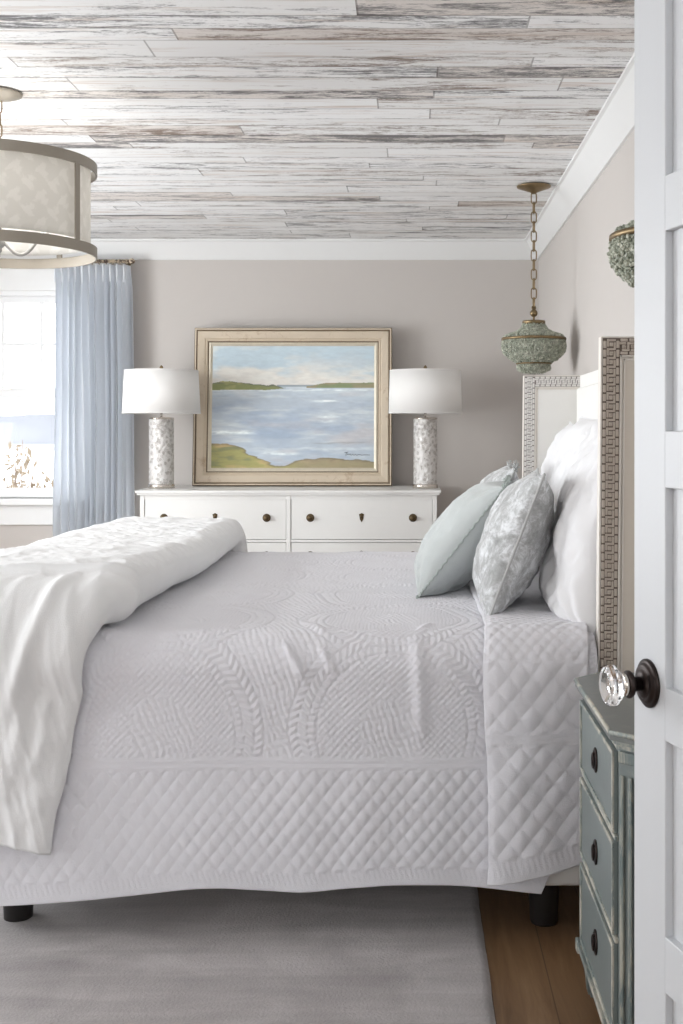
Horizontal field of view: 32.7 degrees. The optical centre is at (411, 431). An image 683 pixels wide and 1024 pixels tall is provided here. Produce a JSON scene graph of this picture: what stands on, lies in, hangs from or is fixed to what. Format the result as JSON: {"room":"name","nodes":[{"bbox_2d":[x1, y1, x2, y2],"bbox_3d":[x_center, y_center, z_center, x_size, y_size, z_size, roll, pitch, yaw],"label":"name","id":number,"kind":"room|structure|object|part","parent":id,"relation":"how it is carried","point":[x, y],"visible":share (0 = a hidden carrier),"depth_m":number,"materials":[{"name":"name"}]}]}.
{"room":"bedroom","nodes":[
{"label":"bedroom","id":0,"kind":"room"},
{"bbox_2d":[0,260,537,548],"bbox_3d":[-1.379,0.075,7.075,4.283,2.450,0.150,0,0,0],"label":"wall","id":1,"kind":"structure","parent":0,"point":[441,314],"depth_m":7.00,"materials":[{"name":"paint"}]},
{"bbox_2d":[0,263,108,524],"bbox_3d":[-2.375,-0.236,7.040,1.130,1.593,0.200,0,0,0],"label":"window","id":2,"kind":"structure","parent":1,"relation":"in","point":[17,286],"depth_m":7.00,"materials":[{"name":"white paint"}]},
{"bbox_3d":[-2.375,0.067,7.053,0.810,0.656,0.035,0,0,0],"label":"sash","id":3,"kind":"part","parent":2,"relation":"part of","materials":[{"name":"white paint"}]},
{"bbox_3d":[-2.375,-0.519,7.093,0.810,0.616,0.035,0,0,0],"label":"sash","id":4,"kind":"part","parent":2,"relation":"part of","materials":[{"name":"white paint"}]},
{"bbox_3d":[-2.375,0.420,7.000,1.130,0.039,0.120,0,0,0],"label":"sill","id":5,"kind":"part","parent":2,"relation":"part of","materials":[{"name":"white paint"}]},
{"bbox_3d":[-2.375,-0.309,6.986,1.100,1.448,0.028,0,0,0],"label":"casing","id":6,"kind":"part","parent":2,"relation":"part of","materials":[{"name":"white paint"}]},
{"bbox_2d":[92,258,134,265],"bbox_3d":[-2.408,-1.015,6.939,1.522,0.060,0.122,0,0,0],"label":"curtain rod","id":7,"kind":"object","parent":1,"relation":"attached to","point":[129,262],"visible":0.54,"depth_m":6.88,"materials":[{"name":"gold metal"}]},
{"bbox_2d":[53,264,134,536],"bbox_3d":[-1.880,0.146,6.896,0.487,2.278,0.100,0,0,0],"label":"curtain","id":8,"kind":"object","parent":7,"relation":"hanging from","point":[93,480],"visible":0.73,"depth_m":6.91,"materials":[{"name":"blue fabric"}]},
{"bbox_3d":[-2.408,-1.015,6.895,1.485,0.022,0.022,0,0,0],"label":"rod","id":9,"kind":"part","parent":7,"relation":"part of","materials":[{"name":"metal"}]},
{"bbox_2d":[0,239,535,259],"bbox_3d":[-1.319,-1.094,6.955,4.163,0.112,0.090,0,0,0],"label":"trim","id":10,"kind":"structure","parent":1,"relation":"attached to","point":[137,249],"depth_m":6.95,"materials":[{"name":"white paint"}]},
{"bbox_2d":[0,0,633,238],"bbox_3d":[-1.194,-1.175,2.750,4.613,0.050,8.700,0,0,0],"label":"ceiling","id":11,"kind":"structure","parent":0,"point":[197,119],"depth_m":4.05,"materials":[{"name":"white wood"}]},
{"bbox_2d":[0,87,96,268],"bbox_3d":[-1.397,-0.873,3.920,0.644,0.554,0.644,0,0,0],"label":"drum chandelier","id":12,"kind":"object","parent":11,"relation":"hanging from","point":[45,190],"visible":1,"depth_m":3.74,"materials":[{"name":"beige fabric"}]},
{"bbox_3d":[-1.397,-1.018,3.920,0.022,0.215,0.022,0,0,-36],"label":"chain","id":13,"kind":"part","parent":12,"relation":"part of","materials":[{"name":"gold metal"}]},
{"bbox_3d":[-1.397,-0.760,3.920,0.434,0.312,0.434,0,0,-45],"label":"stem","id":14,"kind":"part","parent":12,"relation":"part of","materials":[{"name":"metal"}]},
{"bbox_3d":[-1.315,-0.656,3.957,0.166,0.120,0.044,0,0,-13],"label":"arm","id":15,"kind":"part","parent":12,"relation":"part of","materials":[{"name":"metal"}]},
{"bbox_3d":[-1.397,-0.773,3.920,0.600,0.265,0.600,0,0,0],"label":"lamp shade","id":16,"kind":"part","parent":12,"relation":"part of","materials":[{"name":"fabric"}]},
{"bbox_2d":[501,183,566,374],"bbox_3d":[0.567,-0.709,5.399,0.308,0.882,0.308,0,0,19],"label":"pendant light","id":17,"kind":"object","parent":11,"relation":"hanging from","point":[533,347],"visible":1,"depth_m":5.33,"materials":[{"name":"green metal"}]},
{"bbox_3d":[0.567,-0.389,5.400,0.286,0.226,0.286,0,0,-17],"label":"lamp shade","id":18,"kind":"part","parent":17,"relation":"part of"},
{"bbox_3d":[0.567,-0.844,5.400,0.024,0.545,0.024,0,0,36],"label":"chain","id":19,"kind":"part","parent":17,"relation":"part of","materials":[{"name":"gold metal"}]},
{"bbox_2d":[607,220,633,287],"bbox_3d":[0.578,-0.697,2.499,0.308,0.882,0.308,0,0,-27],"label":"pendant light","id":20,"kind":"object","parent":11,"relation":"hanging from","point":[620,254],"visible":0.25,"depth_m":2.45,"materials":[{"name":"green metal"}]},
{"bbox_3d":[0.577,-0.377,2.500,0.286,0.226,0.286,0,0,27],"label":"lamp shade","id":21,"kind":"part","parent":20,"relation":"part of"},
{"bbox_2d":[477,886,601,1023],"bbox_3d":[-1.169,1.330,2.700,4.463,0.060,8.600,0,0,0],"label":"floor","id":22,"kind":"structure","parent":0,"point":[537,974],"depth_m":2.84,"materials":[{"name":"brown wood"}]},
{"bbox_2d":[0,886,495,1023],"bbox_3d":[-1.207,1.292,3.650,2.789,0.015,4.200,0,0,0],"label":"area rug","id":23,"kind":"object","parent":22,"relation":"on","point":[380,954],"visible":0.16,"depth_m":2.83,"materials":[{"name":"grey carpet"}]},
{"bbox_2d":[3,336,633,926],"bbox_3d":[-0.240,0.528,3.990,2.000,1.543,2.094,0,0,0],"label":"upholstered bed","id":24,"kind":"object","parent":23,"relation":"on","point":[605,394],"visible":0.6,"depth_m":2.95,"materials":[{"name":"beige fabric"}]},
{"bbox_3d":[-1.045,1.210,3.080,0.084,0.180,0.084,0,0,0],"label":"leg","id":25,"kind":"part","parent":24,"relation":"part of","materials":[{"name":"black paint"}]},
{"bbox_2d":[0,516,247,854],"bbox_3d":[-1.036,0.733,4.012,0.679,0.776,2.369,0,0,0],"label":"duvet","id":26,"kind":"object","parent":24,"relation":"on","point":[57,593],"visible":0.83,"depth_m":2.90,"materials":[{"name":"white fabric"}]},
{"bbox_2d":[0,551,597,905],"bbox_3d":[-0.375,0.853,3.987,1.693,0.694,2.143,0,0,0],"label":"coverlet","id":27,"kind":"object","parent":24,"relation":"on","point":[294,722],"visible":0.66,"depth_m":2.93,"materials":[{"name":"white fabric"}]},
{"bbox_2d":[414,475,511,598],"bbox_3d":[0.172,0.338,3.828,0.316,0.397,0.562,0,0,5],"label":"cushion","id":28,"kind":"object","parent":27,"relation":"on","point":[444,560],"visible":0.8,"depth_m":3.61,"materials":[{"name":"blue fabric"}]},
{"bbox_3d":[-0.270,1.030,3.989,1.940,0.260,2.063,0,0,0],"label":"bed rail","id":29,"kind":"part","parent":24,"relation":"part of","materials":[{"name":"beige fabric"}]},
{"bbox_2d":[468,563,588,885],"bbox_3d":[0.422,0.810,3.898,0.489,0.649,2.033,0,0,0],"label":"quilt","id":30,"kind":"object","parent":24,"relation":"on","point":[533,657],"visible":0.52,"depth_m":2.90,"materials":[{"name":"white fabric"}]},
{"bbox_2d":[480,460,520,484],"bbox_3d":[0.288,0.325,4.309,0.238,0.454,0.526,0,0,4],"label":"cushion","id":31,"kind":"object","parent":30,"relation":"on","point":[498,475],"visible":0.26,"depth_m":4.13,"materials":[{"name":"grey fabric"}]},
{"bbox_2d":[472,468,553,615],"bbox_3d":[0.295,0.314,3.375,0.240,0.405,0.488,0,0,4],"label":"cushion","id":32,"kind":"object","parent":30,"relation":"on","point":[513,544],"visible":0.95,"depth_m":3.17,"materials":[{"name":"grey fabric"}]},
{"bbox_2d":[540,422,574,480],"bbox_3d":[0.601,0.246,4.598,0.234,0.578,0.589,0,0,6],"label":"euro sham","id":33,"kind":"object","parent":30,"relation":"on","point":[556,447],"visible":0.16,"depth_m":4.53,"materials":[{"name":"white fabric"}]},
{"bbox_2d":[548,416,597,512],"bbox_3d":[0.585,0.238,3.974,0.267,0.596,0.628,0,0,-4],"label":"euro sham","id":34,"kind":"object","parent":30,"relation":"on","point":[577,434],"visible":0.16,"depth_m":3.96,"materials":[{"name":"white fabric"}]},
{"bbox_3d":[0.350,1.210,3.080,0.084,0.180,0.084,0,0,0],"label":"leg","id":35,"kind":"part","parent":24,"relation":"part of","materials":[{"name":"black paint"}]},
{"bbox_3d":[0.642,0.334,4.989,0.220,1.032,0.003,0,0,0],"label":"inset panel","id":36,"kind":"part","parent":24,"relation":"part of","materials":[{"name":"beige fabric"}]},
{"bbox_3d":[0.635,0.328,4.987,0.233,1.045,0.007,0,0,0],"label":"moulding","id":37,"kind":"part","parent":24,"relation":"part of","materials":[{"name":"beige paint"}]},
{"bbox_2d":[539,420,597,639],"bbox_3d":[0.519,0.252,3.301,0.316,0.597,0.655,0,0,6],"label":"euro sham","id":38,"kind":"object","parent":24,"relation":"on","point":[567,575],"visible":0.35,"depth_m":3.09,"materials":[{"name":"white fabric"}]},
{"bbox_3d":[0.741,0.454,3.990,0.038,1.393,2.000,0,0,0],"label":"headboard","id":39,"kind":"part","parent":24,"relation":"part of","materials":[{"name":"beige fabric"}]},
{"bbox_3d":[0.635,0.328,2.946,0.233,1.045,0.007,0,0,0],"label":"moulding","id":40,"kind":"part","parent":24,"relation":"part of","materials":[{"name":"beige paint"}]},
{"bbox_3d":[0.642,0.334,2.949,0.220,1.032,0.003,0,0,0],"label":"inset panel","id":41,"kind":"part","parent":24,"relation":"part of","materials":[{"name":"white fabric"}]},
{"bbox_2d":[135,485,440,552],"bbox_3d":[-0.678,0.810,6.642,1.675,0.980,0.616,0,0,0],"label":"dresser","id":42,"kind":"object","parent":22,"relation":"on","point":[394,518],"visible":0.35,"depth_m":6.37,"materials":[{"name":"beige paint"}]},
{"bbox_2d":[122,365,200,488],"bbox_3d":[-1.430,-0.031,6.620,0.444,0.702,0.444,0,0,-20],"label":"table lamp","id":43,"kind":"object","parent":42,"relation":"on","point":[160,390],"visible":1,"depth_m":6.49,"materials":[{"name":"white fabric"}]},
{"bbox_3d":[-1.430,-0.108,6.620,0.444,0.004,0.444,0,0,0],"label":"shade trim","id":44,"kind":"part","parent":43,"relation":"part of","materials":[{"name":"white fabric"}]},
{"bbox_3d":[-1.430,-0.229,6.620,0.440,0.247,0.440,0,0,0],"label":"lamp shade","id":45,"kind":"part","parent":43,"relation":"part of","materials":[{"name":"white fabric"}]},
{"bbox_3d":[-1.430,-0.349,6.620,0.420,0.004,0.420,0,0,0],"label":"shade trim","id":46,"kind":"part","parent":43,"relation":"part of","materials":[{"name":"white fabric"}]},
{"bbox_3d":[-1.080,0.476,6.380,0.774,0.223,0.036,0,0,0],"label":"drawer","id":47,"kind":"part","parent":42,"relation":"part of","materials":[{"name":"beige paint"}]},
{"bbox_3d":[-1.080,0.682,6.380,0.774,0.149,0.036,0,0,0],"label":"drawer","id":48,"kind":"part","parent":42,"relation":"part of","materials":[{"name":"beige paint"}]},
{"bbox_3d":[-0.798,0.471,6.360,0.045,0.045,0.027,0,0,0],"label":"knob","id":49,"kind":"part","parent":42,"relation":"part of","materials":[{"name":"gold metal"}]},
{"bbox_2d":[192,328,391,485],"bbox_3d":[-0.703,-0.150,6.851,1.170,0.936,0.121,0,0,0],"label":"framed painting","id":50,"kind":"object","parent":42,"relation":"on","point":[279,406],"visible":1,"depth_m":6.86,"materials":[{"name":"multicoloured paint"}]},
{"bbox_3d":[-0.558,0.471,6.360,0.045,0.045,0.027,0,0,0],"label":"knob","id":51,"kind":"part","parent":42,"relation":"part of","materials":[{"name":"gold metal"}]},
{"bbox_3d":[-0.277,0.682,6.380,0.774,0.149,0.036,0,0,0],"label":"drawer","id":52,"kind":"part","parent":42,"relation":"part of","materials":[{"name":"beige paint"}]},
{"bbox_3d":[-0.277,0.476,6.380,0.774,0.223,0.036,0,0,0],"label":"drawer","id":53,"kind":"part","parent":42,"relation":"part of","materials":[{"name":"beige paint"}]},
{"bbox_3d":[0.005,0.471,6.360,0.045,0.045,0.027,0,0,0],"label":"knob","id":54,"kind":"part","parent":42,"relation":"part of","materials":[{"name":"gold metal"}]},
{"bbox_2d":[389,365,461,488],"bbox_3d":[0.076,-0.031,6.620,0.424,0.702,0.424,0,0,-3],"label":"table lamp","id":55,"kind":"object","parent":42,"relation":"on","point":[424,390],"visible":1,"depth_m":6.49,"materials":[{"name":"white fabric"}]},
{"bbox_3d":[0.076,-0.229,6.620,0.420,0.247,0.420,0,0,0],"label":"lamp shade","id":56,"kind":"part","parent":55,"relation":"part of","materials":[{"name":"white fabric"}]},
{"bbox_3d":[0.076,-0.349,6.620,0.410,0.004,0.410,0,0,0],"label":"shade trim","id":57,"kind":"part","parent":55,"relation":"part of","materials":[{"name":"white fabric"}]},
{"bbox_3d":[0.076,-0.108,6.620,0.424,0.004,0.424,0,0,0],"label":"shade trim","id":58,"kind":"part","parent":55,"relation":"part of","materials":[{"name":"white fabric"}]},
{"bbox_2d":[574,672,633,1023],"bbox_3d":[0.560,0.934,2.444,0.374,0.731,0.606,0,0,0],"label":"dresser","id":59,"kind":"object","parent":22,"relation":"on","point":[605,943],"visible":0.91,"depth_m":2.34,"materials":[{"name":"green paint"}]},
{"bbox_3d":[0.563,1.187,2.445,0.368,0.030,0.592,0,0,0],"label":"moulding","id":60,"kind":"part","parent":59,"relation":"part of","materials":[{"name":"grey wood"}]},
{"bbox_3d":[0.384,0.692,2.447,0.009,0.053,0.044,0,0,0],"label":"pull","id":61,"kind":"part","parent":59,"relation":"part of","materials":[{"name":"brown metal"}]},
{"bbox_3d":[0.384,0.886,2.447,0.009,0.053,0.044,0,0,0],"label":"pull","id":62,"kind":"part","parent":59,"relation":"part of","materials":[{"name":"brown metal"}]},
{"bbox_3d":[0.384,1.076,2.447,0.009,0.053,0.044,0,0,0],"label":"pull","id":63,"kind":"part","parent":59,"relation":"part of","materials":[{"name":"brown metal"}]},
{"bbox_3d":[0.393,0.879,2.446,0.008,0.206,0.443,0,0,0],"label":"drawer rail","id":64,"kind":"part","parent":59,"relation":"part of","materials":[{"name":"grey wood"}]},
{"bbox_3d":[0.393,0.693,2.447,0.008,0.158,0.430,0,0,0],"label":"drawer","id":65,"kind":"part","parent":59,"relation":"part of","materials":[{"name":"green paint"}]},
{"bbox_3d":[0.393,0.879,2.447,0.008,0.178,0.430,0,0,0],"label":"drawer","id":66,"kind":"part","parent":59,"relation":"part of","materials":[{"name":"green paint"}]},
{"bbox_3d":[0.393,1.077,2.447,0.008,0.182,0.430,0,0,0],"label":"drawer","id":67,"kind":"part","parent":59,"relation":"part of","materials":[{"name":"green paint"}]},
{"bbox_3d":[0.566,0.596,2.445,0.363,0.018,0.586,0,0,0],"label":"moulding","id":68,"kind":"part","parent":59,"relation":"part of","materials":[{"name":"grey wood"}]},
{"bbox_2d":[538,131,633,375],"bbox_3d":[0.823,0.075,3.950,0.120,2.450,6.400,0,0,0],"label":"wall","id":69,"kind":"structure","parent":0,"point":[581,298],"depth_m":5.01,"materials":[{"name":"paint"}]},
{"bbox_2d":[525,54,633,259],"bbox_3d":[0.718,-1.094,3.930,0.090,0.112,6.140,0,0,0],"label":"trim","id":70,"kind":"structure","parent":69,"relation":"attached to","point":[613,125],"depth_m":4.62,"materials":[{"name":"white paint"}]},
{"label":"outside","id":71,"kind":"structure","parent":0,"visible":0},
{"bbox_2d":[0,450,53,487],"bbox_3d":[-15.000,1.825,133.700,90.000,0.150,252.600,0,0,0],"label":"ground","id":72,"kind":"structure","parent":71,"point":[45,458],"depth_m":57.19,"materials":[{"name":"white"}]},
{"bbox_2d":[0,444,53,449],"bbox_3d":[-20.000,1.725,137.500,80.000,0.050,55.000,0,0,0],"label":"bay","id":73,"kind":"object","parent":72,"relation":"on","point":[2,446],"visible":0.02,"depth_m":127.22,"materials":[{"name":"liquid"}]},
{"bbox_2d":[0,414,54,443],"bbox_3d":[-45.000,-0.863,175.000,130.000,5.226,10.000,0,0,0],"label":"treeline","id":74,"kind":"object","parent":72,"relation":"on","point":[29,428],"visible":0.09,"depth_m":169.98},
{"bbox_2d":[3,440,52,487],"bbox_3d":[-3.278,0.912,9.755,1.451,1.693,1.669,0,0,25],"label":"shrub","id":75,"kind":"object","parent":72,"relation":"on","point":[15,474],"visible":0.05,"depth_m":9.49,"materials":[{"name":"beige plant"}]},
{"bbox_3d":[0.794,0.075,0.800,0.498,2.450,0.120,0,0,0],"label":"wall","id":76,"kind":"structure","parent":0,"visible":0},
{"bbox_2d":[599,0,682,1023],"bbox_3d":[0.395,0.277,1.225,0.108,2.023,0.770,0,0,-15],"label":"door","id":77,"kind":"structure","parent":76,"relation":"in","point":[655,685],"depth_m":1.53,"materials":[{"name":"white paint"}]},
{"bbox_3d":[0.266,0.337,1.543,0.025,0.055,0.055,0,0,-15],"label":"crystal knob","id":78,"kind":"part","parent":77,"relation":"part of","materials":[{"name":"white"}]},
{"bbox_3d":[0.311,0.337,1.555,0.014,0.065,0.065,0,0,-15],"label":"knob","id":79,"kind":"part","parent":77,"relation":"part of","materials":[{"name":"brown metal"}]},
{"bbox_3d":[0.426,0.277,1.234,0.042,2.023,0.770,0,0,-15],"label":"frame","id":80,"kind":"part","parent":77,"relation":"part of","materials":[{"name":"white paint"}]},
{"bbox_3d":[0.426,-0.465,1.234,0.021,0.270,0.594,0,0,-15],"label":"panel","id":81,"kind":"part","parent":77,"relation":"part of","materials":[{"name":"white paint"}]},
{"bbox_3d":[0.426,-0.132,1.234,0.021,0.269,0.594,0,0,-15],"label":"panel","id":82,"kind":"part","parent":77,"relation":"part of","materials":[{"name":"white paint"}]},
{"bbox_3d":[0.426,0.203,1.234,0.021,0.268,0.594,0,0,-15],"label":"panel","id":83,"kind":"part","parent":77,"relation":"part of","materials":[{"name":"white paint"}]},
{"bbox_3d":[0.426,0.530,1.234,0.021,0.263,0.594,0,0,-15],"label":"panel","id":84,"kind":"part","parent":77,"relation":"part of","materials":[{"name":"white paint"}]},
{"bbox_3d":[0.426,0.862,1.234,0.021,0.270,0.594,0,0,-15],"label":"panel","id":85,"kind":"part","parent":77,"relation":"part of","materials":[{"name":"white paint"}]}
]}

